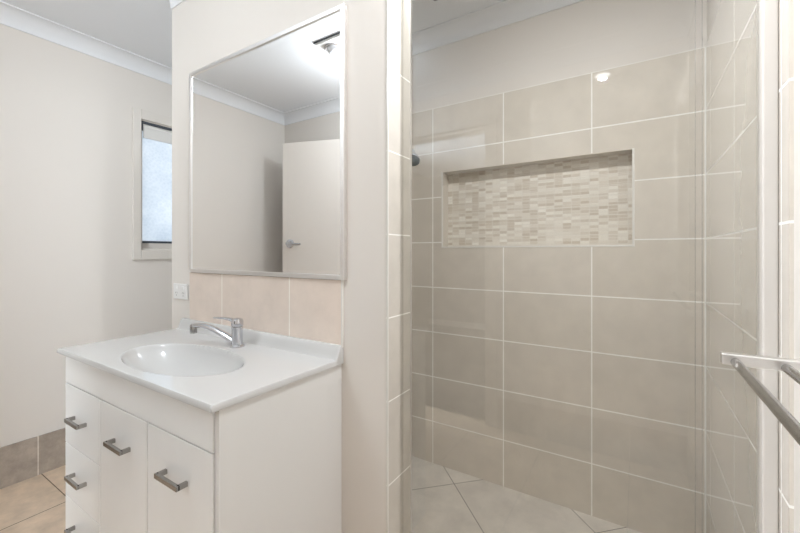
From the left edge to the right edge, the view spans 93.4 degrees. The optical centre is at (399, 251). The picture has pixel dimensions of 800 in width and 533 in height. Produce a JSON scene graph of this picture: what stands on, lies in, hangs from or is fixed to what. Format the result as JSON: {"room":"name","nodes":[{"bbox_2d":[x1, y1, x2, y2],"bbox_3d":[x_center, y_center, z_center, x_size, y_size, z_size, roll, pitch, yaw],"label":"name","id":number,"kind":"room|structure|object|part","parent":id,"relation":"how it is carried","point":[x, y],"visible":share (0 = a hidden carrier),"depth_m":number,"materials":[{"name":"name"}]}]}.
{"room":"bathroom","nodes":[
{"label":"bathroom","id":0,"kind":"room"},
{"bbox_2d":[0,24,171,446],"bbox_3d":[-1.931,-0.020,2.096,0.120,2.400,2.674,0,0,32],"label":"wall","id":1,"kind":"structure","parent":0,"point":[69,276],"depth_m":2.08,"materials":[{"name":"paint"}]},
{"bbox_2d":[0,427,65,488],"bbox_3d":[-1.900,1.077,2.022,0.010,0.205,2.382,0,0,32],"label":"baseboard","id":2,"kind":"structure","parent":1,"relation":"attached to","point":[20,461],"depth_m":1.97,"materials":[{"name":"grey tile"}]},
{"bbox_2d":[0,1,171,84],"bbox_3d":[-1.873,-1.180,2.005,0.075,0.080,2.382,0,0,32],"label":"trim","id":3,"kind":"structure","parent":1,"relation":"attached to","point":[11,16],"depth_m":2.13,"materials":[{"name":"paint"}]},
{"bbox_2d":[132,107,171,259],"bbox_3d":[-1.545,-0.431,2.692,0.137,0.961,0.692,0,0,32],"label":"window","id":4,"kind":"structure","parent":1,"relation":"in","point":[151,159],"depth_m":2.51,"materials":[{"name":"paint"}]},
{"bbox_2d":[141,121,171,143],"bbox_3d":[-1.525,-0.791,2.679,0.050,0.106,0.582,0,0,32],"label":"roller blind","id":5,"kind":"object","parent":4,"relation":"attached to","point":[151,131],"visible":0.28,"depth_m":2.50,"materials":[{"name":"fabric"}]},
{"bbox_3d":[-1.524,-0.837,2.679,0.048,0.014,0.576,0,0,32],"label":"head rail","id":6,"kind":"part","parent":5,"relation":"part of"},
{"bbox_3d":[-1.509,-0.745,2.669,0.010,0.014,0.556,0,0,32],"label":"rail","id":7,"kind":"part","parent":5,"relation":"part of","materials":[{"name":"fabric"}]},
{"bbox_3d":[-1.559,-0.433,2.701,0.035,0.821,0.588,0,0,32],"label":"sash frame","id":8,"kind":"part","parent":4,"relation":"part of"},
{"bbox_3d":[-1.559,-0.440,2.701,0.006,0.753,0.532,0,0,32],"label":"pane","id":9,"kind":"part","parent":4,"relation":"part of","materials":[{"name":"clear glass"}]},
{"bbox_2d":[0,0,503,67],"bbox_3d":[-1.408,-1.270,-0.010,3.626,0.100,5.684,0,0,32],"label":"ceiling","id":10,"kind":"structure","parent":0,"point":[143,28],"depth_m":1.95,"materials":[{"name":"paint"}]},
{"bbox_2d":[172,0,411,532],"bbox_3d":[-0.518,-0.020,1.501,1.226,2.400,0.145,0,0,32],"label":"wall partition","id":11,"kind":"structure","parent":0,"point":[368,313],"depth_m":1.20,"materials":[{"name":"paint"}]},
{"bbox_2d":[169,0,185,8],"bbox_3d":[-0.574,-1.180,1.415,1.224,0.080,0.075,0,0,32],"label":"trim","id":12,"kind":"structure","parent":11,"relation":"attached to","point":[173,3],"depth_m":1.75,"materials":[{"name":"paint"}]},
{"bbox_2d":[173,283,187,299],"bbox_3d":[-1.003,0.180,1.721,0.115,0.070,0.013,0,0,32],"label":"power outlet","id":13,"kind":"object","parent":11,"relation":"attached to","point":[180,291],"visible":1,"depth_m":1.72,"materials":[{"name":"white plastic"}]},
{"bbox_2d":[190,272,340,344],"bbox_3d":[-0.561,0.199,1.448,0.886,0.215,0.006,0,0,32],"label":"backsplash","id":14,"kind":"structure","parent":11,"relation":"attached to","point":[305,308],"depth_m":1.39,"materials":[{"name":"tile"}]},
{"bbox_2d":[189,3,346,279],"bbox_3d":[-0.551,-0.349,1.435,0.893,0.877,0.017,0,0,32],"label":"wall mirror","id":15,"kind":"object","parent":11,"relation":"attached to","point":[268,118],"visible":1,"depth_m":1.37,"materials":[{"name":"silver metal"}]},
{"bbox_3d":[-0.185,0.198,1.210,0.006,0.216,0.008,0,0,32],"label":"splashback trim","id":16,"kind":"part","parent":11,"relation":"part of","materials":[{"name":"tile"}]},
{"bbox_3d":[-0.037,-0.020,1.123,0.006,2.400,0.005,0,0,32],"label":"edge trim","id":17,"kind":"part","parent":11,"relation":"part of","materials":[{"name":"tile"}]},
{"bbox_3d":[0.035,-0.020,1.234,0.006,2.400,0.008,0,0,32],"label":"corner trim","id":18,"kind":"part","parent":11,"relation":"part of","materials":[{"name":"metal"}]},
{"bbox_2d":[412,149,419,165],"bbox_3d":[-0.053,-0.496,1.572,0.084,0.184,0.475,0,0,32],"label":"shower","id":19,"kind":"object","parent":11,"relation":"attached to","point":[415,158],"visible":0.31,"depth_m":1.73,"materials":[{"name":"silver metal"}]},
{"bbox_2d":[695,0,777,532],"bbox_3d":[0.364,0.155,0.956,0.854,2.050,0.044,0,0,32],"label":"shower door frame","id":20,"kind":"structure","parent":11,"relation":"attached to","point":[767,10],"depth_m":0.72,"materials":[{"name":"white metal"}]},
{"bbox_2d":[0,456,641,532],"bbox_3d":[-0.632,1.230,1.309,3.116,0.100,2.624,0,0,32],"label":"floor","id":21,"kind":"structure","parent":0,"point":[444,499],"depth_m":1.73,"materials":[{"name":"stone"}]},
{"bbox_2d":[64,357,341,532],"bbox_3d":[-0.697,0.769,1.266,0.916,0.822,0.456,0,0,32],"label":"vanity cabinet","id":22,"kind":"object","parent":21,"relation":"on","point":[140,459],"visible":0.94,"depth_m":1.04,"materials":[{"name":"wood"}]},
{"bbox_3d":[-1.082,0.945,1.256,0.106,0.012,0.028,0,0,32],"label":"handle","id":23,"kind":"part","parent":22,"relation":"part of","materials":[{"name":"metal"}]},
{"bbox_3d":[-1.082,0.764,1.256,0.106,0.012,0.028,0,0,32],"label":"handle","id":24,"kind":"part","parent":22,"relation":"part of","materials":[{"name":"metal"}]},
{"bbox_3d":[-1.082,0.569,1.256,0.106,0.012,0.028,0,0,32],"label":"handle","id":25,"kind":"part","parent":22,"relation":"part of","materials":[{"name":"metal"}]},
{"bbox_3d":[-1.063,0.958,1.272,0.290,0.191,0.018,0,0,32],"label":"drawer","id":26,"kind":"part","parent":22,"relation":"part of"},
{"bbox_3d":[-1.063,0.768,1.272,0.290,0.185,0.018,0,0,32],"label":"drawer","id":27,"kind":"part","parent":22,"relation":"part of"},
{"bbox_3d":[-1.063,0.569,1.272,0.290,0.209,0.018,0,0,32],"label":"drawer","id":28,"kind":"part","parent":22,"relation":"part of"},
{"bbox_3d":[-0.821,0.564,1.092,0.106,0.012,0.028,0,0,32],"label":"handle","id":29,"kind":"part","parent":22,"relation":"part of","materials":[{"name":"metal"}]},
{"bbox_3d":[-0.811,0.760,1.114,0.300,0.590,0.018,0,0,32],"label":"door","id":30,"kind":"part","parent":22,"relation":"part of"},
{"bbox_3d":[-0.568,0.564,0.933,0.106,0.012,0.028,0,0,32],"label":"handle","id":31,"kind":"part","parent":22,"relation":"part of","materials":[{"name":"metal"}]},
{"bbox_3d":[-0.553,0.760,0.952,0.304,0.590,0.018,0,0,32],"label":"door","id":32,"kind":"part","parent":22,"relation":"part of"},
{"bbox_2d":[57,318,342,412],"bbox_3d":[-0.701,0.375,1.276,0.946,0.152,0.444,0,0,32],"label":"basin","id":33,"kind":"object","parent":22,"relation":"in","point":[201,370],"visible":0.91,"depth_m":1.25,"materials":[{"name":"white ceramic"}]},
{"bbox_2d":[190,317,244,347],"bbox_3d":[-0.676,0.290,1.389,0.232,0.104,0.051,0,0,15],"label":"mixer","id":34,"kind":"object","parent":33,"relation":"on","point":[236,339],"visible":1,"depth_m":1.36,"materials":[{"name":"silver metal"}]},
{"bbox_3d":[-0.686,0.301,1.395,0.192,0.072,0.033,0,0,17],"label":"spout","id":35,"kind":"part","parent":34,"relation":"part of","materials":[{"name":"silver metal"}]},
{"bbox_3d":[-0.627,0.253,1.375,0.121,0.031,0.041,0,0,15],"label":"lever","id":36,"kind":"part","parent":34,"relation":"part of","materials":[{"name":"silver metal"}]},
{"bbox_3d":[-0.307,0.769,1.042,0.016,0.822,0.421,0,0,32],"label":"panel","id":37,"kind":"part","parent":22,"relation":"part of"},
{"bbox_2d":[412,0,706,532],"bbox_3d":[0.044,-0.020,2.291,3.016,2.400,0.162,0,0,32],"label":"wall","id":38,"kind":"structure","parent":0,"point":[553,181],"depth_m":1.75,"materials":[{"name":"tile"}]},
{"bbox_2d":[412,0,584,55],"bbox_3d":[0.504,-1.180,1.874,1.606,0.080,0.075,0,0,32],"label":"trim","id":39,"kind":"structure","parent":38,"relation":"attached to","point":[506,12],"depth_m":1.94,"materials":[{"name":"paint"}]},
{"bbox_3d":[0.614,-0.232,1.844,0.905,0.419,0.012,0,0,32],"label":"niche edge trim","id":40,"kind":"part","parent":38,"relation":"part of","materials":[{"name":"tile"}]},
{"bbox_2d":[705,0,799,532],"bbox_3d":[0.649,-0.020,0.475,0.140,2.400,2.674,0,0,32],"label":"wall","id":41,"kind":"structure","parent":0,"point":[731,45],"depth_m":1.00,"materials":[{"name":"tile"}]},
{"bbox_2d":[720,351,799,444],"bbox_3d":[0.384,0.162,0.291,0.123,0.040,0.642,0,0,32],"label":"towel rail","id":42,"kind":"object","parent":41,"relation":"attached to","point":[740,362],"visible":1,"depth_m":0.51,"materials":[{"name":"metal"}]}
]}

